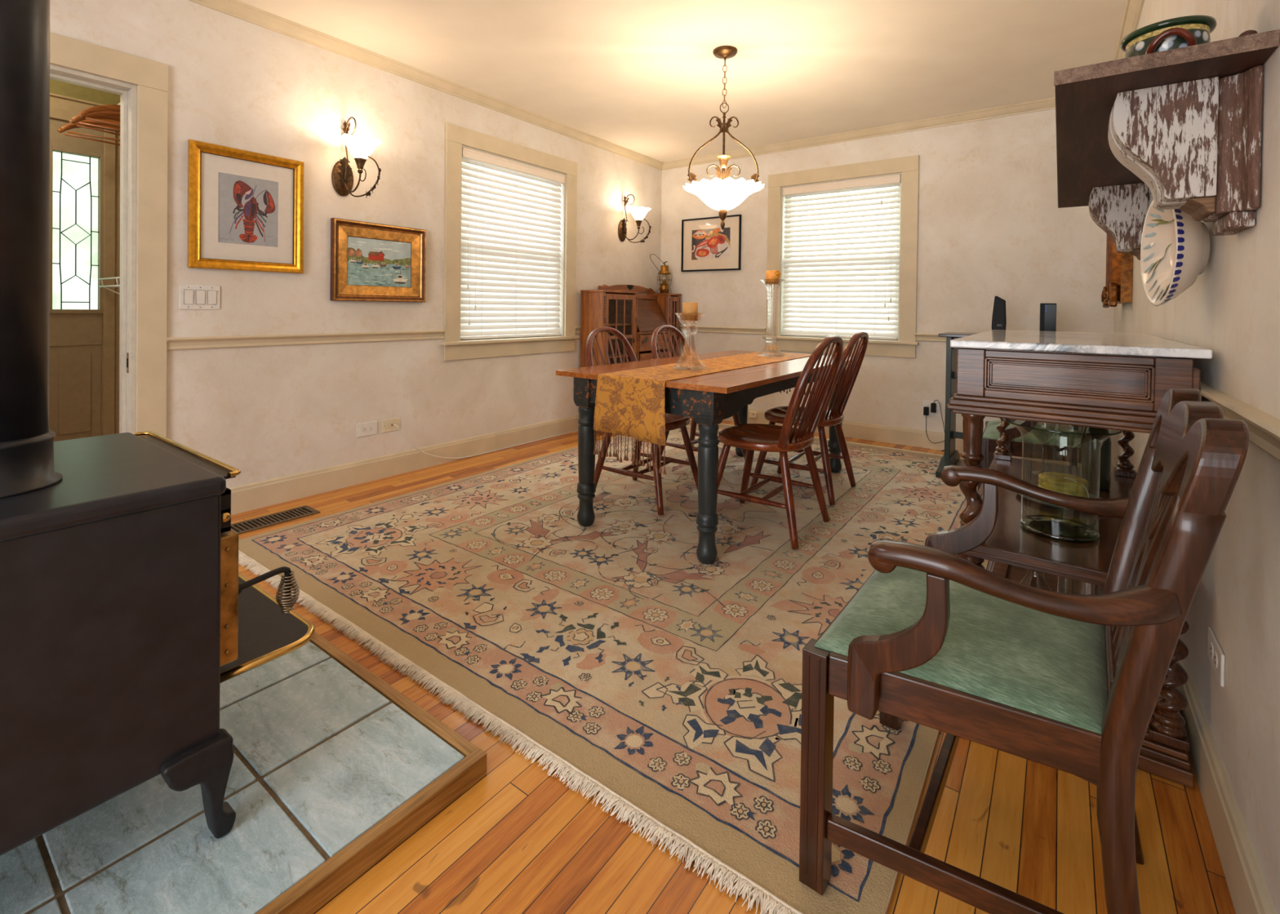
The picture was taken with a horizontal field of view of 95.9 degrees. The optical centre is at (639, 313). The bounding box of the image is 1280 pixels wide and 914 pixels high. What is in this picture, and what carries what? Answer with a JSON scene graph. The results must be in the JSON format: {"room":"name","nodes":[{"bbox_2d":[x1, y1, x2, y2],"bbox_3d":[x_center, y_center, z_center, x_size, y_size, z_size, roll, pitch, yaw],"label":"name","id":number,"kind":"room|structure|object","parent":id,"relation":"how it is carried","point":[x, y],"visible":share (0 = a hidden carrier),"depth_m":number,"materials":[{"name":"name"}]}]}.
{"room":"dining room","nodes":[
{"label":"dining room","id":0,"kind":"room"},
{"bbox_2d":[49,79,119,105],"bbox_3d":[-3.438,-1.352,2.815,0.100,0.345,1.930,1,1,36],"label":"wall","id":1,"kind":"structure","parent":0,"point":[58,87],"depth_m":3.21,"materials":[{"name":"green paint"}]},
{"bbox_2d":[48,93,115,441],"bbox_3d":[-3.516,-0.103,2.681,0.090,2.158,1.620,1,1,36],"label":"door","id":2,"kind":"structure","parent":1,"relation":"in","point":[82,171],"depth_m":3.22,"materials":[{"name":"beige paint"}]},
{"bbox_2d":[114,132,119,434],"bbox_3d":[-2.586,-0.268,3.198,1.060,2.500,0.310,1,1,36],"label":"wall","id":3,"kind":"structure","parent":0,"point":[117,147],"depth_m":3.34,"materials":[{"name":"beige paint"}]},
{"bbox_2d":[97,276,119,294],"bbox_3d":[-2.651,-0.095,3.131,0.760,0.198,0.286,1,1,36],"label":"wire rack","id":4,"kind":"object","parent":3,"relation":"attached to","point":[115,277],"visible":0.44,"depth_m":3.14,"materials":[{"name":"white metal"}]},
{"bbox_2d":[49,0,662,488],"bbox_3d":[-2.045,-0.266,2.921,0.140,2.515,7.740,1,1,36],"label":"wall","id":5,"kind":"structure","parent":0,"point":[264,413],"depth_m":3.20,"materials":[{"name":"paint"}]},
{"bbox_2d":[49,31,168,437],"bbox_3d":[-2.510,-0.068,2.270,0.162,2.122,1.000,1,1,36],"label":"door frame","id":6,"kind":"structure","parent":5,"relation":"in","point":[143,181],"depth_m":2.56,"materials":[{"name":"beige paint"}]},
{"bbox_2d":[179,284,220,309],"bbox_3d":[-2.086,-0.078,2.740,0.012,0.115,0.161,1,1,36],"label":"light switch","id":7,"kind":"object","parent":5,"relation":"attached to","point":[191,296],"visible":1,"depth_m":2.73,"materials":[{"name":"white plastic"}]},
{"bbox_2d":[187,139,303,273],"bbox_3d":[-1.955,-0.515,2.893,0.029,0.596,0.502,1,1,36],"label":"framed picture","id":8,"kind":"object","parent":5,"relation":"attached to","point":[246,208],"visible":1,"depth_m":2.88,"materials":[{"name":"gold metal"}]},
{"bbox_2d":[331,116,382,198],"bbox_3d":[-1.564,-0.869,3.186,0.304,0.457,0.214,1,1,36],"label":"wall lamp","id":9,"kind":"object","parent":5,"relation":"attached to","point":[361,148],"visible":1,"depth_m":3.18,"materials":[{"name":"white glass"}]},
{"bbox_2d":[356,421,377,437],"bbox_3d":[-1.614,0.681,3.413,0.008,0.080,0.127,1,1,36],"label":"power outlet","id":10,"kind":"object","parent":5,"relation":"attached to","point":[368,428],"visible":1,"depth_m":3.41,"materials":[{"name":"white plastic"}]},
{"bbox_2d":[361,426,366,432],"bbox_3d":[-1.623,0.682,3.397,0.003,0.032,0.032,1,1,36],"label":"receptacle","id":11,"kind":"object","parent":10,"relation":"attached to","point":[363,428],"depth_m":3.40,"materials":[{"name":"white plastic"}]},
{"bbox_2d":[368,426,373,431],"bbox_3d":[-1.600,0.681,3.428,0.003,0.032,0.032,1,1,36],"label":"receptacle","id":12,"kind":"object","parent":10,"relation":"attached to","point":[370,428],"depth_m":3.43,"materials":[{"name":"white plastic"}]},
{"bbox_2d":[166,326,580,350],"bbox_3d":[-2.022,0.138,2.818,0.032,0.057,7.600,1,1,36],"label":"trim","id":13,"kind":"structure","parent":5,"relation":"attached to","point":[209,342],"depth_m":3.06,"materials":[{"name":"beige paint"}]},
{"bbox_2d":[329,217,426,302],"bbox_3d":[-1.546,-0.305,3.455,0.035,0.461,0.582,1,1,36],"label":"painting","id":14,"kind":"object","parent":5,"relation":"attached to","point":[370,261],"visible":1,"depth_m":3.44,"materials":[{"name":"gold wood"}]},
{"bbox_2d":[382,417,399,432],"bbox_3d":[-1.519,0.682,3.532,0.020,0.075,0.118,1,1,36],"label":"outlet","id":15,"kind":"object","parent":5,"relation":"attached to","point":[388,424],"visible":0.9,"depth_m":3.53,"materials":[{"name":"beige plastic"}]},
{"bbox_2d":[393,424,577,458],"bbox_3d":[-0.819,0.833,4.463,0.025,0.316,2.325,1,1,36],"label":"cable","id":16,"kind":"object","parent":15,"relation":"attached to","point":[397,426],"visible":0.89,"depth_m":3.99,"materials":[{"name":"plastic"}]},
{"bbox_2d":[228,414,579,515],"bbox_3d":[-2.038,0.927,2.830,0.017,0.133,7.600,1,1,36],"label":"baseboard","id":17,"kind":"structure","parent":5,"relation":"attached to","point":[251,496],"depth_m":3.46,"materials":[{"name":"beige paint"}]},
{"bbox_2d":[187,0,663,170],"bbox_3d":[-1.992,-1.490,2.795,0.055,0.062,7.600,1,1,36],"label":"trim","id":18,"kind":"structure","parent":5,"relation":"attached to","point":[237,9],"depth_m":3.50,"materials":[{"name":"beige paint"}]},
{"bbox_2d":[440,122,579,360],"bbox_3d":[-0.959,-0.477,4.363,0.192,1.573,1.310,1,1,36],"label":"window","id":19,"kind":"structure","parent":5,"relation":"in","point":[456,136],"depth_m":4.15,"materials":[{"name":"beige paint"}]},
{"bbox_2d":[460,147,564,339],"bbox_3d":[-0.944,-0.480,4.351,0.070,1.310,0.998,1,1,36],"label":"blind","id":20,"kind":"object","parent":19,"relation":"attached to","point":[507,294],"visible":0.89,"depth_m":4.30,"materials":[{"name":"white plastic"}]},
{"bbox_2d":[617,194,651,243],"bbox_3d":[-0.043,-0.871,5.275,0.304,0.457,0.214,1,1,36],"label":"wall lamp","id":21,"kind":"object","parent":5,"relation":"attached to","point":[638,214],"visible":1,"depth_m":5.26,"materials":[{"name":"white glass"}]},
{"bbox_3d":[-2.656,-1.107,2.994,0.958,0.052,0.052,1,1,36],"label":"rod","id":22,"kind":"object","parent":5,"relation":"attached to","visible":0},
{"bbox_2d":[57,124,119,146],"bbox_3d":[-2.908,-1.033,3.177,0.022,0.197,0.436,1,1,30],"label":"hanger","id":23,"kind":"object","parent":22,"relation":"hanging from","point":[60,130],"visible":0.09,"depth_m":3.11,"materials":[{"name":"brown wood"}]},
{"bbox_2d":[59,119,119,141],"bbox_3d":[-2.819,-1.032,3.113,0.022,0.197,0.436,1,1,43],"label":"hanger","id":24,"kind":"object","parent":22,"relation":"hanging from","point":[68,126],"visible":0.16,"depth_m":3.04,"materials":[{"name":"brown wood"}]},
{"bbox_2d":[68,115,119,135],"bbox_3d":[-2.705,-1.029,3.030,0.022,0.197,0.436,1,1,27],"label":"hanger","id":25,"kind":"object","parent":22,"relation":"hanging from","point":[108,117],"visible":0.12,"depth_m":2.94,"materials":[{"name":"brown wood"}]},
{"bbox_2d":[71,111,119,131],"bbox_3d":[-2.617,-1.028,2.966,0.022,0.197,0.436,1,1,42],"label":"hanger","id":26,"kind":"object","parent":22,"relation":"hanging from","point":[77,117],"visible":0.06,"depth_m":2.87,"materials":[{"name":"brown wood"}]},
{"bbox_2d":[78,104,119,126],"bbox_3d":[-2.544,-1.026,2.913,0.022,0.197,0.436,1,1,28],"label":"hanger","id":27,"kind":"object","parent":22,"relation":"hanging from","point":[110,108],"visible":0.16,"depth_m":2.79,"materials":[{"name":"brown wood"}]},
{"bbox_2d":[236,0,1126,162],"bbox_3d":[-0.566,-1.543,1.768,3.849,0.100,7.860,1,1,36],"label":"ceiling","id":28,"kind":"structure","parent":0,"point":[645,77],"depth_m":3.31,"materials":[{"name":"paint"}]},
{"bbox_2d":[682,45,764,230],"bbox_3d":[0.478,-0.987,3.287,0.464,1.014,0.464,1,1,36],"label":"pendant lamp","id":29,"kind":"object","parent":28,"relation":"hanging from","point":[723,195],"visible":1,"depth_m":3.24,"materials":[{"name":"white glass"}]},
{"bbox_2d":[231,417,1235,913],"bbox_3d":[-0.598,1.072,1.794,3.849,0.100,7.860,1,1,36],"label":"floor","id":30,"kind":"structure","parent":0,"point":[519,840],"depth_m":1.13,"materials":[{"name":"brown wood"}]},
{"bbox_2d":[0,631,487,913],"bbox_3d":[-1.127,0.998,1.025,0.958,0.049,1.354,1,1,36],"label":"tiled hearth","id":31,"kind":"object","parent":30,"relation":"on","point":[333,768],"visible":0.62,"depth_m":1.14,"materials":[{"name":"grey tile"}]},
{"bbox_2d":[0,0,315,856],"bbox_3d":[-1.160,-0.259,1.064,0.638,2.467,0.902,1,1,36],"label":"wood stove","id":32,"kind":"object","parent":31,"relation":"on","point":[126,607],"visible":1,"depth_m":0.98,"materials":[{"name":"black metal"}]},
{"bbox_2d":[231,505,319,534],"bbox_3d":[-1.814,0.994,2.741,0.157,0.006,0.500,1,1,36],"label":"floor vent","id":33,"kind":"object","parent":30,"relation":"in","point":[247,526],"visible":0.61,"depth_m":2.79,"materials":[{"name":"brown metal"}]},
{"bbox_2d":[238,418,988,913],"bbox_3d":[0.378,1.012,3.192,2.691,0.014,3.771,1,1,36],"label":"area rug","id":34,"kind":"object","parent":30,"relation":"on","point":[666,682],"visible":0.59,"depth_m":1.89,"materials":[{"name":"beige fabric"}]},
{"bbox_2d":[585,326,697,515],"bbox_3d":[0.006,0.540,3.202,0.574,0.924,0.452,1,1,35],"label":"dining chair","id":35,"kind":"object","parent":34,"relation":"on","point":[673,422],"visible":0.48,"depth_m":3.18,"materials":[{"name":"red wood"}]},
{"bbox_2d":[650,324,746,461],"bbox_3d":[0.377,0.539,3.763,0.574,0.924,0.452,1,1,37],"label":"dining chair","id":36,"kind":"object","parent":34,"relation":"on","point":[684,343],"visible":0.26,"depth_m":3.83,"materials":[{"name":"red wood"}]},
{"bbox_2d":[555,350,853,564],"bbox_3d":[0.510,0.642,3.247,0.911,0.732,1.865,1,1,36],"label":"dining table","id":37,"kind":"object","parent":34,"relation":"on","point":[711,398],"visible":0.65,"depth_m":2.59,"materials":[{"name":"brown wood"}]},
{"bbox_2d":[593,351,818,474],"bbox_3d":[0.491,0.463,3.257,0.443,0.382,1.939,1,1,36],"label":"table runner","id":38,"kind":"object","parent":37,"relation":"on","point":[631,403],"visible":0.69,"depth_m":2.52,"materials":[{"name":"gold fabric"}]},
{"bbox_3d":[0.249,0.134,2.880,0.165,0.277,0.158,1,1,36],"label":"candle holder","id":39,"kind":"object","parent":38,"relation":"on","visible":0},
{"bbox_2d":[682,299,697,320],"bbox_3d":[0.251,-0.020,2.878,0.077,0.105,0.077,1,1,36],"label":"candle","id":40,"kind":"object","parent":39,"relation":"on","point":[690,310],"visible":1,"depth_m":2.85,"materials":[{"name":"orange wax"}]},
{"bbox_3d":[0.857,0.024,3.754,0.172,0.494,0.168,1,1,36],"label":"candle holder","id":41,"kind":"object","parent":38,"relation":"on","visible":0},
{"bbox_2d":[765,270,781,284],"bbox_3d":[0.862,-0.241,3.748,0.084,0.090,0.092,1,1,-16],"label":"candle","id":42,"kind":"object","parent":41,"relation":"on","point":[772,277],"visible":1,"depth_m":3.71,"materials":[{"name":"orange wax"}]},
{"bbox_2d":[717,334,843,549],"bbox_3d":[0.650,0.553,2.763,0.574,0.924,0.452,1,1,36],"label":"dining chair","id":43,"kind":"object","parent":34,"relation":"on","point":[784,439],"visible":0.97,"depth_m":2.68,"materials":[{"name":"red wood"}]},
{"bbox_2d":[750,331,868,505],"bbox_3d":[0.994,0.551,3.330,0.574,0.924,0.452,1,1,35],"label":"dining chair","id":44,"kind":"object","parent":34,"relation":"on","point":[829,417],"visible":0.8,"depth_m":3.24,"materials":[{"name":"red wood"}]},
{"bbox_2d":[935,332,1078,477],"bbox_3d":[2.324,0.580,3.627,0.782,0.892,0.595,1,1,36],"label":"stand","id":45,"kind":"object","parent":34,"relation":"on","point":[951,456],"visible":0.12,"depth_m":3.78,"materials":[{"name":"green paint"}]},
{"bbox_2d":[799,388,1248,913],"bbox_3d":[0.685,0.591,1.087,0.562,0.912,0.638,1,1,38],"label":"armchair","id":46,"kind":"object","parent":34,"relation":"on","point":[935,638],"visible":1,"depth_m":0.93,"materials":[{"name":"brown wood"}]},
{"bbox_2d":[977,418,1084,492],"bbox_3d":[2.026,0.590,2.866,0.562,0.912,0.638,1,1,34],"label":"armchair","id":47,"kind":"object","parent":34,"relation":"on","point":[1055,449],"visible":0.16,"depth_m":2.71,"materials":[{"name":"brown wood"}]},
{"bbox_2d":[580,284,681,435],"bbox_3d":[-0.039,0.362,5.281,0.292,1.264,1.205,1,1,36],"label":"cabinet","id":48,"kind":"object","parent":30,"relation":"on","point":[620,308],"visible":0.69,"depth_m":5.15,"materials":[{"name":"brown wood"}]},
{"bbox_2d":[580,292,608,367],"bbox_3d":[-0.275,0.381,5.008,0.225,1.125,0.474,1,1,36],"label":"panel","id":49,"kind":"object","parent":48,"relation":"attached to","point":[594,305],"depth_m":4.79,"materials":[{"name":"brown wood"}]},
{"bbox_2d":[608,323,631,358],"bbox_3d":[-0.275,0.349,5.008,0.205,0.529,0.438,1,1,36],"label":"shelf","id":50,"kind":"object","parent":48,"relation":"attached to","point":[620,326],"depth_m":5.17,"materials":[{"name":"brown wood"}]},
{"bbox_2d":[649,253,671,293],"bbox_3d":[0.207,-0.391,5.662,0.148,0.380,0.264,1,1,36],"label":"lantern","id":51,"kind":"object","parent":48,"relation":"on","point":[664,288],"visible":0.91,"depth_m":5.67,"materials":[{"name":"gold metal"}]},
{"bbox_2d":[656,295,677,322],"bbox_3d":[0.224,0.380,5.693,0.225,1.125,0.217,1,1,36],"label":"bookcase","id":52,"kind":"object","parent":48,"relation":"attached to","point":[667,304],"depth_m":5.56,"materials":[{"name":"brown wood"}]},
{"bbox_2d":[946,329,1212,788],"bbox_3d":[1.364,0.558,1.869,0.506,0.973,1.196,1,1,36],"label":"console table","id":53,"kind":"object","parent":30,"relation":"on","point":[1115,381],"visible":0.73,"depth_m":1.45,"materials":[{"name":"brown wood"}]},
{"bbox_2d":[991,296,1006,329],"bbox_3d":[2.318,0.009,3.726,0.079,0.248,0.051,1,1,36],"label":"cordless phone","id":54,"kind":"object","parent":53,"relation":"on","point":[999,315],"visible":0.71,"depth_m":3.71,"materials":[{"name":"black plastic"}]},
{"bbox_2d":[1031,422,1056,472],"bbox_3d":[1.534,0.483,2.195,0.078,0.247,0.078,1,1,36],"label":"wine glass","id":55,"kind":"object","parent":53,"relation":"on","point":[1031,423],"visible":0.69,"depth_m":2.19,"materials":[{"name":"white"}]},
{"bbox_2d":[1040,303,1056,331],"bbox_3d":[2.499,0.035,3.609,0.166,0.202,0.099,1,1,36],"label":"modem","id":56,"kind":"object","parent":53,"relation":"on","point":[1047,311],"visible":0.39,"depth_m":3.54,"materials":[{"name":"black plastic"}]},
{"bbox_2d":[981,457,1134,571],"bbox_3d":[1.374,0.620,1.870,0.443,0.023,1.122,1,1,36],"label":"shelf","id":57,"kind":"object","parent":53,"relation":"attached to","point":[1008,535],"depth_m":1.66,"materials":[{"name":"brown wood"}]},
{"bbox_2d":[1017,484,1102,511],"bbox_3d":[1.371,0.601,1.881,0.248,0.014,0.248,1,1,36],"label":"dish","id":58,"kind":"object","parent":53,"relation":"on","point":[1091,495],"visible":0.15,"depth_m":1.84,"materials":[{"name":"clear glass"}]},
{"bbox_2d":[1038,471,1088,497],"bbox_3d":[1.377,0.559,1.877,0.135,0.073,0.131,1,1,36],"label":"candle","id":59,"kind":"object","parent":58,"relation":"on","point":[1064,483],"visible":0.8,"depth_m":1.84,"materials":[{"name":"yellow wax"}]},
{"bbox_2d":[1004,418,1122,542],"bbox_3d":[1.175,0.458,1.617,0.266,0.300,0.266,1,1,36],"label":"hurricane vase","id":60,"kind":"object","parent":53,"relation":"on","point":[1057,528],"visible":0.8,"depth_m":1.58,"materials":[{"name":"clear glass"}]},
{"bbox_2d":[1080,426,1111,490],"bbox_3d":[1.605,0.452,2.032,0.084,0.315,0.084,1,1,36],"label":"glass bottle","id":61,"kind":"object","parent":53,"relation":"on","point":[1090,445],"visible":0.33,"depth_m":2.00,"materials":[{"name":"glass"}]},
{"bbox_2d":[660,108,1114,439],"bbox_3d":[1.699,-0.238,4.895,3.589,2.515,0.140,1,1,36],"label":"wall","id":62,"kind":"structure","parent":0,"point":[991,223],"depth_m":4.36,"materials":[{"name":"paint"}]},
{"bbox_2d":[680,214,741,271],"bbox_3d":[0.674,-0.670,5.538,0.638,0.513,0.025,1,1,36],"label":"print","id":63,"kind":"object","parent":62,"relation":"attached to","point":[705,246],"visible":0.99,"depth_m":5.54,"materials":[{"name":"multicoloured paper"}]},
{"bbox_2d":[749,410,757,418],"bbox_3d":[1.032,0.918,5.260,0.078,0.066,0.023,1,1,36],"label":"phone jack","id":64,"kind":"object","parent":62,"relation":"attached to","point":[753,414],"visible":1,"depth_m":5.25,"materials":[{"name":"beige plastic"}]},
{"bbox_2d":[680,325,946,342],"bbox_3d":[1.643,0.170,4.830,3.589,0.057,0.032,1,1,36],"label":"trim","id":65,"kind":"structure","parent":62,"relation":"attached to","point":[919,337],"depth_m":5.35,"materials":[{"name":"beige paint"}]},
{"bbox_2d":[762,155,919,358],"bbox_3d":[1.679,-0.452,4.877,1.280,1.568,0.192,1,1,36],"label":"window","id":66,"kind":"structure","parent":62,"relation":"in","point":[908,167],"depth_m":4.69,"materials":[{"name":"beige paint"}]},
{"bbox_2d":[782,174,901,339],"bbox_3d":[1.667,-0.454,4.862,0.968,1.305,0.070,1,1,36],"label":"blind","id":67,"kind":"object","parent":66,"relation":"attached to","point":[794,291],"visible":0.98,"depth_m":4.84,"materials":[{"name":"white plastic"}]},
{"bbox_2d":[662,97,1055,170],"bbox_3d":[1.657,-1.464,4.804,3.589,0.062,0.055,1,1,36],"label":"trim","id":68,"kind":"structure","parent":62,"relation":"attached to","point":[1046,104],"depth_m":4.59,"materials":[{"name":"beige paint"}]},
{"bbox_2d":[722,408,1080,466],"bbox_3d":[1.638,0.953,4.843,3.589,0.133,0.017,1,1,36],"label":"baseboard","id":69,"kind":"structure","parent":62,"relation":"attached to","point":[877,433],"depth_m":4.57,"materials":[{"name":"beige paint"}]},
{"bbox_2d":[923,400,941,417],"bbox_3d":[2.232,0.724,4.415,0.123,0.118,0.008,1,1,36],"label":"power outlet","id":70,"kind":"object","parent":62,"relation":"attached to","point":[926,403],"visible":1,"depth_m":4.41,"materials":[{"name":"white plastic"}]},
{"bbox_2d":[923,406,944,443],"bbox_3d":[2.236,0.848,4.381,0.157,0.269,0.036,1,1,39],"label":"power adapter","id":71,"kind":"object","parent":62,"relation":"attached to","point":[926,410],"visible":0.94,"depth_m":4.41,"materials":[{"name":"black plastic"}]},
{"bbox_2d":[930,400,944,451],"bbox_3d":[2.257,0.841,4.351,0.041,0.381,0.135,0,1,-36],"label":"power adapter","id":72,"kind":"object","parent":62,"relation":"attached to","point":[933,406],"visible":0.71,"depth_m":4.37,"materials":[{"name":"black plastic"}]},
{"bbox_2d":[1111,0,1279,913],"bbox_3d":[0.960,-0.206,0.732,0.120,2.515,7.740,1,1,36],"label":"wall","id":73,"kind":"structure","parent":0,"point":[1231,310],"depth_m":1.06,"materials":[{"name":"paint"}]},
{"bbox_2d":[1101,234,1133,307],"bbox_3d":[2.522,-0.344,3.058,0.096,0.620,0.585,1,1,36],"label":"gilt mirror","id":74,"kind":"object","parent":73,"relation":"attached to","point":[1117,289],"visible":0.5,"depth_m":2.85,"materials":[{"name":"metal"}]},
{"bbox_2d":[1114,0,1144,60],"bbox_3d":[0.864,-1.433,0.714,0.055,0.062,7.600,1,1,36],"label":"trim","id":75,"kind":"structure","parent":73,"relation":"attached to","point":[1133,9],"depth_m":2.82,"materials":[{"name":"beige paint"}]},
{"bbox_2d":[1053,29,1279,260],"bbox_3d":[1.394,-0.321,1.681,0.298,0.322,1.614,1,1,36],"label":"wall shelf","id":76,"kind":"object","parent":73,"relation":"attached to","point":[1180,129],"visible":0.88,"depth_m":1.10,"materials":[{"name":"brown wood"}]},
{"bbox_2d":[1120,15,1217,57],"bbox_3d":[1.031,-0.508,1.131,0.140,0.086,0.159,1,1,36],"label":"bowl","id":77,"kind":"object","parent":76,"relation":"on","point":[1191,30],"visible":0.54,"depth_m":1.08,"materials":[{"name":"ceramic"}]},
{"bbox_2d":[1140,200,1209,306],"bbox_3d":[1.296,-0.156,1.391,0.078,0.274,0.274,1,1,28],"label":"decorative bowl","id":78,"kind":"object","parent":73,"relation":"attached to","point":[1175,249],"visible":0.83,"depth_m":1.42,"materials":[{"name":"beige ceramic"}]},
{"bbox_2d":[1111,454,1276,913],"bbox_3d":[0.849,0.984,0.728,0.017,0.133,7.600,1,1,36],"label":"baseboard","id":79,"kind":"structure","parent":73,"relation":"attached to","point":[1249,892],"depth_m":1.11,"materials":[{"name":"beige paint"}]},
{"bbox_2d":[1207,626,1225,687],"bbox_3d":[1.224,0.727,1.228,0.008,0.067,0.133,1,1,36],"label":"power outlet","id":80,"kind":"object","parent":73,"relation":"attached to","point":[1216,657],"visible":1,"depth_m":1.21,"materials":[{"name":"white plastic"}]},
{"bbox_2d":[1209,642,1213,658],"bbox_3d":[1.233,0.727,1.245,0.003,0.032,0.032,1,1,36],"label":"receptacle","id":81,"kind":"object","parent":80,"relation":"attached to","point":[1211,644],"depth_m":1.24,"materials":[{"name":"white plastic"}]},
{"bbox_2d":[1213,651,1217,667],"bbox_3d":[1.210,0.727,1.213,0.003,0.032,0.032,1,1,36],"label":"receptacle","id":82,"kind":"object","parent":80,"relation":"attached to","point":[1215,653],"depth_m":1.21,"materials":[{"name":"white plastic"}]},
{"bbox_2d":[1200,382,1279,461],"bbox_3d":[0.853,0.195,0.724,0.032,0.057,7.600,1,1,36],"label":"trim","id":83,"kind":"structure","parent":73,"relation":"attached to","point":[1264,428],"depth_m":0.97,"materials":[{"name":"beige paint"}]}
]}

